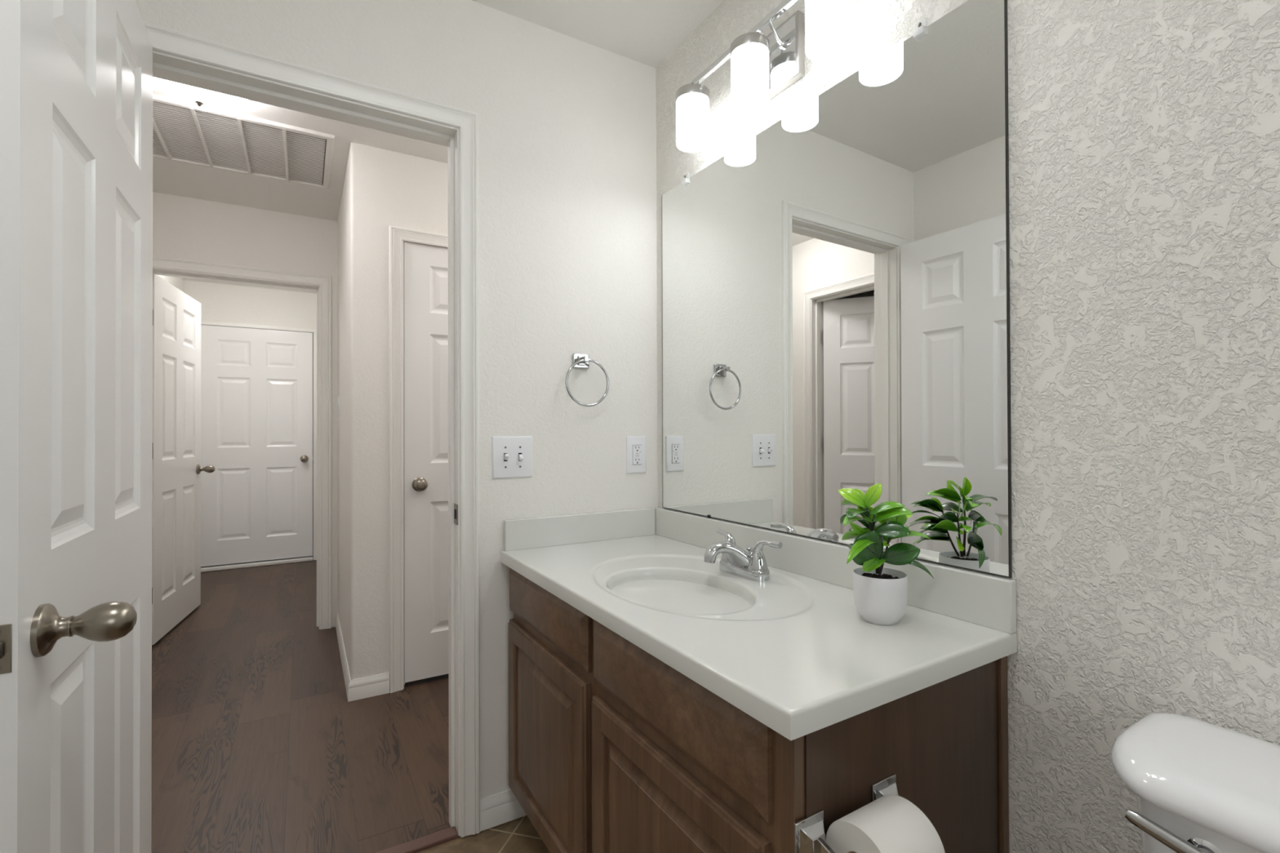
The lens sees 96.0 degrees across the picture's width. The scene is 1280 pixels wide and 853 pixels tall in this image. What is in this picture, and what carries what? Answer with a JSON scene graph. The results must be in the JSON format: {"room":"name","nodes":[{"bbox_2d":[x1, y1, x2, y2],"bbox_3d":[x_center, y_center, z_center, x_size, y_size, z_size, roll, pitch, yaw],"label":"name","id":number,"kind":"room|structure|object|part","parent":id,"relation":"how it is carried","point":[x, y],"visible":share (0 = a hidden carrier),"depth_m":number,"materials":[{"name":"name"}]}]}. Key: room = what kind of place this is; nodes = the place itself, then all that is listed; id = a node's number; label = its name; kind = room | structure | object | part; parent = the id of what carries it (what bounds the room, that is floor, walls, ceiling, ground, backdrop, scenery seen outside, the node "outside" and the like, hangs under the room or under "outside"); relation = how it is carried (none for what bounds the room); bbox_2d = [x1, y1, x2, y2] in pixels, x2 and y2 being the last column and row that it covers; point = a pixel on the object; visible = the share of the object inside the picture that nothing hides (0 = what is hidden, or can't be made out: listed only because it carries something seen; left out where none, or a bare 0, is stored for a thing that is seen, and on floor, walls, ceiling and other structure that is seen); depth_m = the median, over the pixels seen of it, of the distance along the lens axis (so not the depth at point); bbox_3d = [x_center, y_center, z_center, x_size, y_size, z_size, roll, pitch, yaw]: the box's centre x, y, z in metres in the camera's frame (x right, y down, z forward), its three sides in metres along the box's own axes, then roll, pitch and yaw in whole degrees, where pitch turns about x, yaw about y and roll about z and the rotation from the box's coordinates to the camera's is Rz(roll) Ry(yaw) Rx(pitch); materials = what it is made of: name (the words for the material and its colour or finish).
{"room":"bathroom","nodes":[
{"label":"bathroom","id":0,"kind":"room"},
{"bbox_2d":[157,275,183,292],"bbox_3d":[-3.382,-0.010,3.945,0.120,2.466,2.030,0,0,-30],"label":"wall","id":1,"kind":"structure","parent":0,"point":[177,282],"depth_m":4.57,"materials":[{"name":"white paint"}]},
{"bbox_2d":[151,274,215,644],"bbox_3d":[-2.849,0.180,3.544,0.227,2.045,0.828,0,0,-23],"label":"door","id":2,"kind":"structure","parent":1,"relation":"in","point":[176,468],"depth_m":3.48,"materials":[{"name":"white paint"}]},
{"bbox_3d":[-2.904,0.287,3.887,0.064,0.052,0.052,0,0,-23],"label":"knob","id":3,"kind":"part","parent":2,"relation":"part of","materials":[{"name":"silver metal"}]},
{"bbox_2d":[152,191,337,627],"bbox_3d":[-2.307,-0.019,3.317,1.241,2.466,0.140,0,0,-30],"label":"wall","id":4,"kind":"structure","parent":0,"point":[185,228],"depth_m":3.33,"materials":[{"name":"white paint"}]},
{"bbox_2d":[152,255,331,629],"bbox_3d":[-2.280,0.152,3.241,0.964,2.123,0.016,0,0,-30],"label":"trim","id":5,"kind":"structure","parent":4,"relation":"attached to","point":[324,282],"depth_m":3.46,"materials":[{"name":"white paint"}]},
{"bbox_2d":[183,280,316,333],"bbox_3d":[-3.441,-0.001,5.156,1.300,2.466,0.120,0,0,-30],"label":"wall","id":6,"kind":"structure","parent":0,"point":[220,303],"depth_m":5.11,"materials":[{"name":"white paint"}]},
{"bbox_2d":[200,324,313,566],"bbox_3d":[-3.382,0.162,5.122,0.845,2.055,0.176,0,0,-30],"label":"door","id":7,"kind":"structure","parent":6,"relation":"in","point":[256,384],"depth_m":5.09,"materials":[{"name":"white paint"}]},
{"bbox_3d":[-3.048,0.294,5.237,0.054,0.054,0.039,0,0,-30],"label":"knob","id":8,"kind":"part","parent":7,"relation":"part of","materials":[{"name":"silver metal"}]},
{"bbox_2d":[200,556,313,572],"bbox_3d":[-3.374,1.217,5.099,0.842,0.030,0.065,0,0,-30],"label":"trim","id":9,"kind":"structure","parent":6,"relation":"attached to","point":[307,558],"depth_m":5.07,"materials":[{"name":"white paint"}]},
{"bbox_2d":[200,320,316,559],"bbox_3d":[-3.381,0.165,5.111,0.910,2.134,0.014,0,0,-30],"label":"trim","id":10,"kind":"structure","parent":6,"relation":"attached to","point":[202,322],"depth_m":5.32,"materials":[{"name":"white paint"}]},
{"bbox_2d":[151,554,550,852],"bbox_3d":[-1.444,1.250,1.839,4.400,0.100,8.200,0,0,-30],"label":"floor","id":11,"kind":"structure","parent":0,"point":[259,745],"depth_m":2.20,"materials":[{"name":"brown wood"}]},
{"bbox_2d":[376,826,457,852],"bbox_3d":[-0.850,1.197,1.519,0.718,0.016,0.046,0,0,-30],"label":"threshold","id":12,"kind":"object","parent":11,"relation":"on","point":[429,841],"depth_m":1.65,"materials":[{"name":"brown wood"}]},
{"bbox_2d":[508,568,1008,852],"bbox_3d":[0.134,0.799,1.387,0.550,0.782,1.148,0,0,-31],"label":"vanity cabinet","id":13,"kind":"object","parent":11,"relation":"on","point":[613,748],"visible":0.66,"depth_m":1.01,"materials":[{"name":"brown wood"}]},
{"bbox_3d":[-0.254,0.830,1.514,0.019,0.501,0.524,0,0,-31],"label":"cabinet door","id":14,"kind":"part","parent":13,"relation":"part of","materials":[{"name":"brown wood"}]},
{"bbox_3d":[-0.254,0.485,1.514,0.019,0.134,0.530,0,0,-31],"label":"drawer","id":15,"kind":"part","parent":13,"relation":"part of","materials":[{"name":"brown wood"}]},
{"bbox_3d":[-0.079,0.749,1.265,0.020,0.682,1.138,0,0,-31],"label":"frame","id":16,"kind":"part","parent":13,"relation":"part of","materials":[{"name":"brown wood"}]},
{"bbox_3d":[0.038,0.832,1.033,0.019,0.488,0.534,0,0,-31],"label":"cabinet door","id":17,"kind":"part","parent":13,"relation":"part of","materials":[{"name":"brown wood"}]},
{"bbox_3d":[0.038,0.488,1.034,0.019,0.134,0.538,0,0,-31],"label":"drawer","id":18,"kind":"part","parent":13,"relation":"part of","materials":[{"name":"brown wood"}]},
{"bbox_2d":[501,506,1017,740],"bbox_3d":[0.126,0.400,1.389,0.562,0.242,1.184,0,0,-31],"label":"countertop","id":19,"kind":"structure","parent":13,"relation":"on","point":[793,651],"depth_m":1.11,"materials":[{"name":"white stone"}]},
{"bbox_2d":[605,568,756,605],"bbox_3d":[0.088,0.449,1.349,0.308,0.143,0.420,0,0,-31],"label":"basin","id":20,"kind":"object","parent":19,"relation":"in","point":[633,586],"depth_m":1.43,"materials":[{"name":"white ceramic"}]},
{"bbox_2d":[703,528,782,582],"bbox_3d":[0.224,0.327,1.447,0.152,0.099,0.233,0,0,-31],"label":"faucet","id":21,"kind":"object","parent":19,"relation":"on","point":[735,561],"visible":1,"depth_m":1.42,"materials":[{"name":"silver metal"}]},
{"bbox_3d":[0.237,0.331,1.516,0.051,0.050,0.051,0,0,-31],"label":"handle","id":22,"kind":"part","parent":21,"relation":"part of","materials":[{"name":"silver metal"}]},
{"bbox_3d":[0.232,0.301,1.539,0.034,0.045,0.082,0,0,-15],"label":"lever","id":23,"kind":"part","parent":21,"relation":"part of","materials":[{"name":"silver metal"}]},
{"bbox_3d":[0.225,0.331,1.447,0.149,0.091,0.119,0,0,-31],"label":"spout","id":24,"kind":"part","parent":21,"relation":"part of","materials":[{"name":"silver metal"}]},
{"bbox_3d":[0.264,0.364,1.471,0.055,0.026,0.163,0,0,-31],"label":"plate","id":25,"kind":"part","parent":21,"relation":"part of","materials":[{"name":"silver metal"}]},
{"bbox_3d":[0.281,0.333,1.482,0.018,0.048,0.018,0,0,-31],"label":"lift rod","id":26,"kind":"part","parent":21,"relation":"part of","materials":[{"name":"silver metal"}]},
{"bbox_3d":[0.291,0.330,1.427,0.051,0.050,0.051,0,0,-31],"label":"handle","id":27,"kind":"part","parent":21,"relation":"part of","materials":[{"name":"silver metal"}]},
{"bbox_3d":[0.309,0.300,1.412,0.082,0.045,0.034,-1,-1,43],"label":"lever","id":28,"kind":"part","parent":21,"relation":"part of","materials":[{"name":"silver metal"}]},
{"bbox_2d":[838,483,933,625],"bbox_3d":[0.444,0.239,1.123,0.199,0.260,0.165,0,0,-14],"label":"potted plant","id":29,"kind":"object","parent":19,"relation":"on","point":[880,593],"visible":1,"depth_m":1.08,"materials":[{"name":"green plant"}]},
{"bbox_3d":[0.448,0.218,1.107,0.058,0.126,0.040,0,-1,-39],"label":"stem","id":30,"kind":"part","parent":29,"relation":"part of","materials":[{"name":"green plant"}]},
{"bbox_3d":[0.457,0.324,1.098,0.096,0.090,0.096,0,0,0],"label":"pot","id":31,"kind":"part","parent":29,"relation":"part of","materials":[{"name":"white ceramic"}]},
{"bbox_2d":[794,773,898,852],"bbox_3d":[0.316,0.559,0.792,0.213,0.060,0.075,0,0,-31],"label":"toilet paper holder","id":32,"kind":"object","parent":13,"relation":"attached to","point":[809,831],"visible":0.43,"depth_m":0.77,"materials":[{"name":"silver metal"}]},
{"bbox_3d":[0.233,0.559,0.774,0.054,0.060,0.020,0,0,-31],"label":"post plate","id":33,"kind":"part","parent":32,"relation":"part of","materials":[{"name":"silver metal"}]},
{"bbox_3d":[0.251,0.565,0.745,0.008,0.039,0.061,0,0,-31],"label":"post arm","id":34,"kind":"part","parent":32,"relation":"part of","materials":[{"name":"silver metal"}]},
{"bbox_3d":[0.369,0.559,0.857,0.054,0.060,0.020,0,0,-31],"label":"post plate","id":35,"kind":"part","parent":32,"relation":"part of","materials":[{"name":"silver metal"}]},
{"bbox_2d":[825,794,945,852],"bbox_3d":[0.327,0.572,0.772,0.105,0.111,0.111,0,0,-31],"label":"toilet paper roll","id":36,"kind":"object","parent":32,"relation":"on","point":[891,823],"visible":0.97,"depth_m":0.76,"materials":[{"name":"white paper"}]},
{"bbox_3d":[0.435,0.794,0.909,0.489,0.782,0.004,0,0,-31],"label":"panel","id":37,"kind":"part","parent":13,"relation":"part of","materials":[{"name":"brown wood"}]},
{"bbox_2d":[1111,711,1279,852],"bbox_3d":[0.577,0.790,0.466,0.706,0.782,0.464,0,0,-31],"label":"toilet","id":38,"kind":"object","parent":11,"relation":"on","point":[1199,786],"visible":1,"depth_m":0.67,"materials":[{"name":"white ceramic"}]},
{"bbox_3d":[0.607,0.475,0.663,0.013,0.035,0.078,0,-1,-38],"label":"lever arm","id":39,"kind":"part","parent":38,"relation":"part of","materials":[{"name":"silver metal"}]},
{"bbox_3d":[0.785,0.607,0.594,0.202,0.348,0.421,0,0,-31],"label":"tank","id":40,"kind":"part","parent":38,"relation":"part of","materials":[{"name":"white ceramic"}]},
{"bbox_3d":[0.632,0.482,0.645,0.026,0.042,0.042,0,0,-31],"label":"flush lever","id":41,"kind":"part","parent":38,"relation":"part of","materials":[{"name":"silver metal"}]},
{"bbox_2d":[337,142,448,679],"bbox_3d":[-0.830,-0.024,3.465,1.699,2.466,1.135,0,0,-30],"label":"wall","id":42,"kind":"structure","parent":0,"point":[382,188],"depth_m":2.60,"materials":[{"name":"white paint"}]},
{"bbox_2d":[335,613,389,702],"bbox_3d":[-1.485,1.165,3.042,0.167,0.088,1.110,0,0,-30],"label":"baseboard","id":43,"kind":"structure","parent":42,"relation":"attached to","point":[375,685],"depth_m":2.58,"materials":[{"name":"white paint"}]},
{"bbox_2d":[388,225,448,693],"bbox_3d":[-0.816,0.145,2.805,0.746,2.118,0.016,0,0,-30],"label":"trim","id":44,"kind":"structure","parent":42,"relation":"attached to","point":[397,235],"depth_m":2.63,"materials":[{"name":"white paint"}]},
{"bbox_2d":[403,241,448,682],"bbox_3d":[-0.832,0.162,2.832,0.632,2.036,0.176,0,0,-30],"label":"door","id":45,"kind":"structure","parent":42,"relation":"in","point":[425,267],"depth_m":2.71,"materials":[{"name":"white paint"}]},
{"bbox_3d":[-1.005,0.270,2.651,0.054,0.054,0.039,0,0,-30],"label":"knob","id":46,"kind":"part","parent":45,"relation":"part of","materials":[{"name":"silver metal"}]},
{"bbox_2d":[134,0,657,799],"bbox_3d":[-0.452,-0.038,1.807,2.920,2.466,0.120,0,0,-30],"label":"wall","id":47,"kind":"structure","parent":0,"point":[567,125],"depth_m":1.81,"materials":[{"name":"white paint"}]},
{"bbox_2d":[0,0,152,852],"bbox_3d":[-0.940,0.154,0.989,0.227,2.045,0.730,0,0,-30],"label":"door","id":48,"kind":"structure","parent":47,"relation":"in","point":[76,76],"depth_m":0.86,"materials":[{"name":"white paint"}]},
{"bbox_3d":[-0.760,0.264,0.681,0.025,0.058,0.002,0,0,-30],"label":"latch plate","id":49,"kind":"part","parent":48,"relation":"part of","materials":[{"name":"silver metal"}]},
{"bbox_3d":[-0.724,0.265,0.782,0.064,0.052,0.052,0,0,-30],"label":"knob","id":50,"kind":"part","parent":48,"relation":"part of","materials":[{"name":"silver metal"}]},
{"bbox_2d":[151,50,460,835],"bbox_3d":[-0.873,0.153,1.558,0.754,2.085,0.120,0,0,-30],"label":"trim","id":51,"kind":"structure","parent":47,"relation":"attached to","point":[167,67],"depth_m":1.69,"materials":[{"name":"white paint"}]},
{"bbox_3d":[-0.545,0.259,1.705,0.004,0.060,0.044,0,0,-30],"label":"strike plate","id":52,"kind":"part","parent":51,"relation":"part of","materials":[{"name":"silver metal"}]},
{"bbox_2d":[142,21,479,837],"bbox_3d":[-0.839,0.131,1.500,0.838,2.127,0.016,0,0,-30],"label":"trim","id":53,"kind":"structure","parent":47,"relation":"attached to","point":[163,40],"depth_m":1.69,"materials":[{"name":"white paint"}]},
{"bbox_2d":[480,789,526,831],"bbox_3d":[-0.212,1.151,1.859,0.612,0.088,0.012,0,0,-30],"label":"baseboard","id":54,"kind":"structure","parent":47,"relation":"attached to","point":[502,807],"depth_m":1.73,"materials":[{"name":"white paint"}]},
{"bbox_2d":[492,435,532,479],"bbox_3d":[-0.386,0.094,1.760,0.125,0.128,0.024,0,0,-30],"label":"light switch","id":55,"kind":"object","parent":47,"relation":"attached to","point":[512,455],"visible":1,"depth_m":1.76,"materials":[{"name":"white plastic"}]},
{"bbox_2d":[565,353,608,406],"bbox_3d":[-0.177,-0.150,1.869,0.154,0.174,0.052,0,0,-30],"label":"towel ring","id":56,"kind":"object","parent":47,"relation":"attached to","point":[579,361],"visible":1,"depth_m":1.87,"materials":[{"name":"silver metal"}]},
{"bbox_3d":[-0.193,-0.214,1.885,0.058,0.047,0.008,0,0,-30],"label":"wall plate","id":57,"kind":"part","parent":56,"relation":"part of","materials":[{"name":"silver metal"}]},
{"bbox_3d":[-0.181,-0.214,1.862,0.024,0.030,0.043,0,0,-30],"label":"post","id":58,"kind":"part","parent":56,"relation":"part of","materials":[{"name":"silver metal"}]},
{"bbox_2d":[626,435,646,473],"bbox_3d":[-0.011,0.097,1.988,0.077,0.127,0.010,0,0,-30],"label":"electrical outlet","id":59,"kind":"object","parent":47,"relation":"attached to","point":[635,446],"visible":1,"depth_m":1.98,"materials":[{"name":"white plastic"}]},
{"bbox_2d":[632,444,641,464],"bbox_3d":[-0.010,0.097,1.986,0.033,0.066,0.003,0,0,-30],"label":"receptacle","id":60,"kind":"object","parent":59,"relation":"attached to","point":[637,449],"depth_m":1.98,"materials":[{"name":"white plastic"}]},
{"bbox_2d":[152,0,724,293],"bbox_3d":[-1.387,-1.317,1.841,4.500,0.100,8.300,0,0,-30],"label":"ceiling","id":61,"kind":"structure","parent":0,"point":[646,32],"depth_m":2.36,"materials":[{"name":"white paint"}]},
{"bbox_2d":[152,76,248,112],"bbox_3d":[-1.593,-1.209,2.084,0.312,0.108,0.312,0,0,-30],"label":"ceiling light","id":62,"kind":"object","parent":61,"relation":"attached to","point":[197,98],"visible":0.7,"depth_m":2.07,"materials":[{"name":"white glass"}]},
{"bbox_2d":[152,93,334,189],"bbox_3d":[-1.826,-1.251,2.556,0.813,0.016,0.610,0,0,-30],"label":"ceiling vent","id":63,"kind":"object","parent":61,"relation":"in","point":[230,141],"visible":0.74,"depth_m":2.56,"materials":[{"name":"white metal"}]},
{"bbox_3d":[-2.097,-1.252,2.404,0.124,0.003,0.559,0,0,-30],"label":"louver panel","id":64,"kind":"part","parent":63,"relation":"part of","materials":[{"name":"white metal"}]},
{"bbox_3d":[-1.973,-1.252,2.477,0.147,0.003,0.559,0,0,-30],"label":"louver panel","id":65,"kind":"part","parent":63,"relation":"part of","materials":[{"name":"white metal"}]},
{"bbox_3d":[-1.841,-1.252,2.554,0.144,0.003,0.559,0,0,-30],"label":"louver panel","id":66,"kind":"part","parent":63,"relation":"part of","materials":[{"name":"white metal"}]},
{"bbox_3d":[-1.708,-1.252,2.632,0.149,0.003,0.559,0,0,-30],"label":"louver panel","id":67,"kind":"part","parent":63,"relation":"part of","materials":[{"name":"white metal"}]},
{"bbox_3d":[-1.572,-1.252,2.712,0.149,0.003,0.559,0,0,-30],"label":"louver panel","id":68,"kind":"part","parent":63,"relation":"part of","materials":[{"name":"white metal"}]},
{"bbox_2d":[656,0,1279,852],"bbox_3d":[1.022,-0.053,0.573,0.120,2.466,3.500,0,0,-31],"label":"wall","id":69,"kind":"structure","parent":0,"point":[1144,135],"depth_m":0.90,"materials":[{"name":"white paint"}]},
{"bbox_2d":[675,0,851,152],"bbox_3d":[0.304,-0.937,1.498,0.145,0.210,0.599,0,0,-31],"label":"vanity light","id":70,"kind":"object","parent":69,"relation":"attached to","point":[762,67],"visible":1,"depth_m":1.46,"materials":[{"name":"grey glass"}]},
{"bbox_3d":[0.155,-0.898,1.699,0.097,0.136,0.097,0,0,-31],"label":"lamp shade","id":71,"kind":"part","parent":70,"relation":"part of","materials":[{"name":"white glass"}]},
{"bbox_2d":[677,137,707,151],"bbox_3d":[0.156,-0.835,1.699,0.088,0.002,0.088,0,0,-31],"label":"diffuser","id":72,"kind":"object","parent":70,"relation":"attached to","point":[684,144],"depth_m":1.70,"materials":[{"name":"white glass"}]},
{"bbox_3d":[0.283,-0.900,1.488,0.097,0.136,0.097,0,0,-31],"label":"lamp shade","id":73,"kind":"part","parent":70,"relation":"part of","materials":[{"name":"white glass"}]},
{"bbox_2d":[733,93,767,111],"bbox_3d":[0.284,-0.837,1.488,0.088,0.002,0.088,0,0,-31],"label":"diffuser","id":74,"kind":"object","parent":70,"relation":"attached to","point":[741,102],"depth_m":1.49,"materials":[{"name":"white glass"}]},
{"bbox_3d":[0.348,-1.001,1.472,0.054,0.058,0.018,0,0,-31],"label":"arm","id":75,"kind":"part","parent":70,"relation":"part of","materials":[{"name":"silver metal"}]},
{"bbox_3d":[0.345,-0.962,1.524,0.002,0.144,0.176,0,0,-31],"label":"plate","id":76,"kind":"part","parent":70,"relation":"part of","materials":[{"name":"silver metal"}]},
{"bbox_3d":[0.356,-0.962,1.530,0.024,0.160,0.192,0,0,-31],"label":"plate","id":77,"kind":"part","parent":70,"relation":"part of","materials":[{"name":"grey metal"}]},
{"bbox_3d":[0.415,-0.902,1.272,0.097,0.136,0.097,0,0,-31],"label":"lamp shade","id":78,"kind":"part","parent":70,"relation":"part of","materials":[{"name":"white glass"}]},
{"bbox_2d":[807,34,849,59],"bbox_3d":[0.415,-0.839,1.272,0.088,0.002,0.088,0,0,-31],"label":"diffuser","id":79,"kind":"object","parent":70,"relation":"attached to","point":[820,46],"depth_m":1.27,"materials":[{"name":"white glass"}]},
{"bbox_2d":[654,506,1016,634],"bbox_3d":[0.360,0.326,1.525,0.020,0.094,1.172,0,0,-31],"label":"backsplash","id":80,"kind":"structure","parent":69,"relation":"attached to","point":[985,600],"depth_m":1.32,"materials":[{"name":"white stone"}]},
{"bbox_2d":[661,0,1012,577],"bbox_3d":[0.369,-0.275,1.519,0.016,1.106,1.127,0,0,-31],"label":"wall mirror","id":81,"kind":"object","parent":69,"relation":"attached to","point":[836,282],"visible":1,"depth_m":1.30,"materials":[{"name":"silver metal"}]}
]}

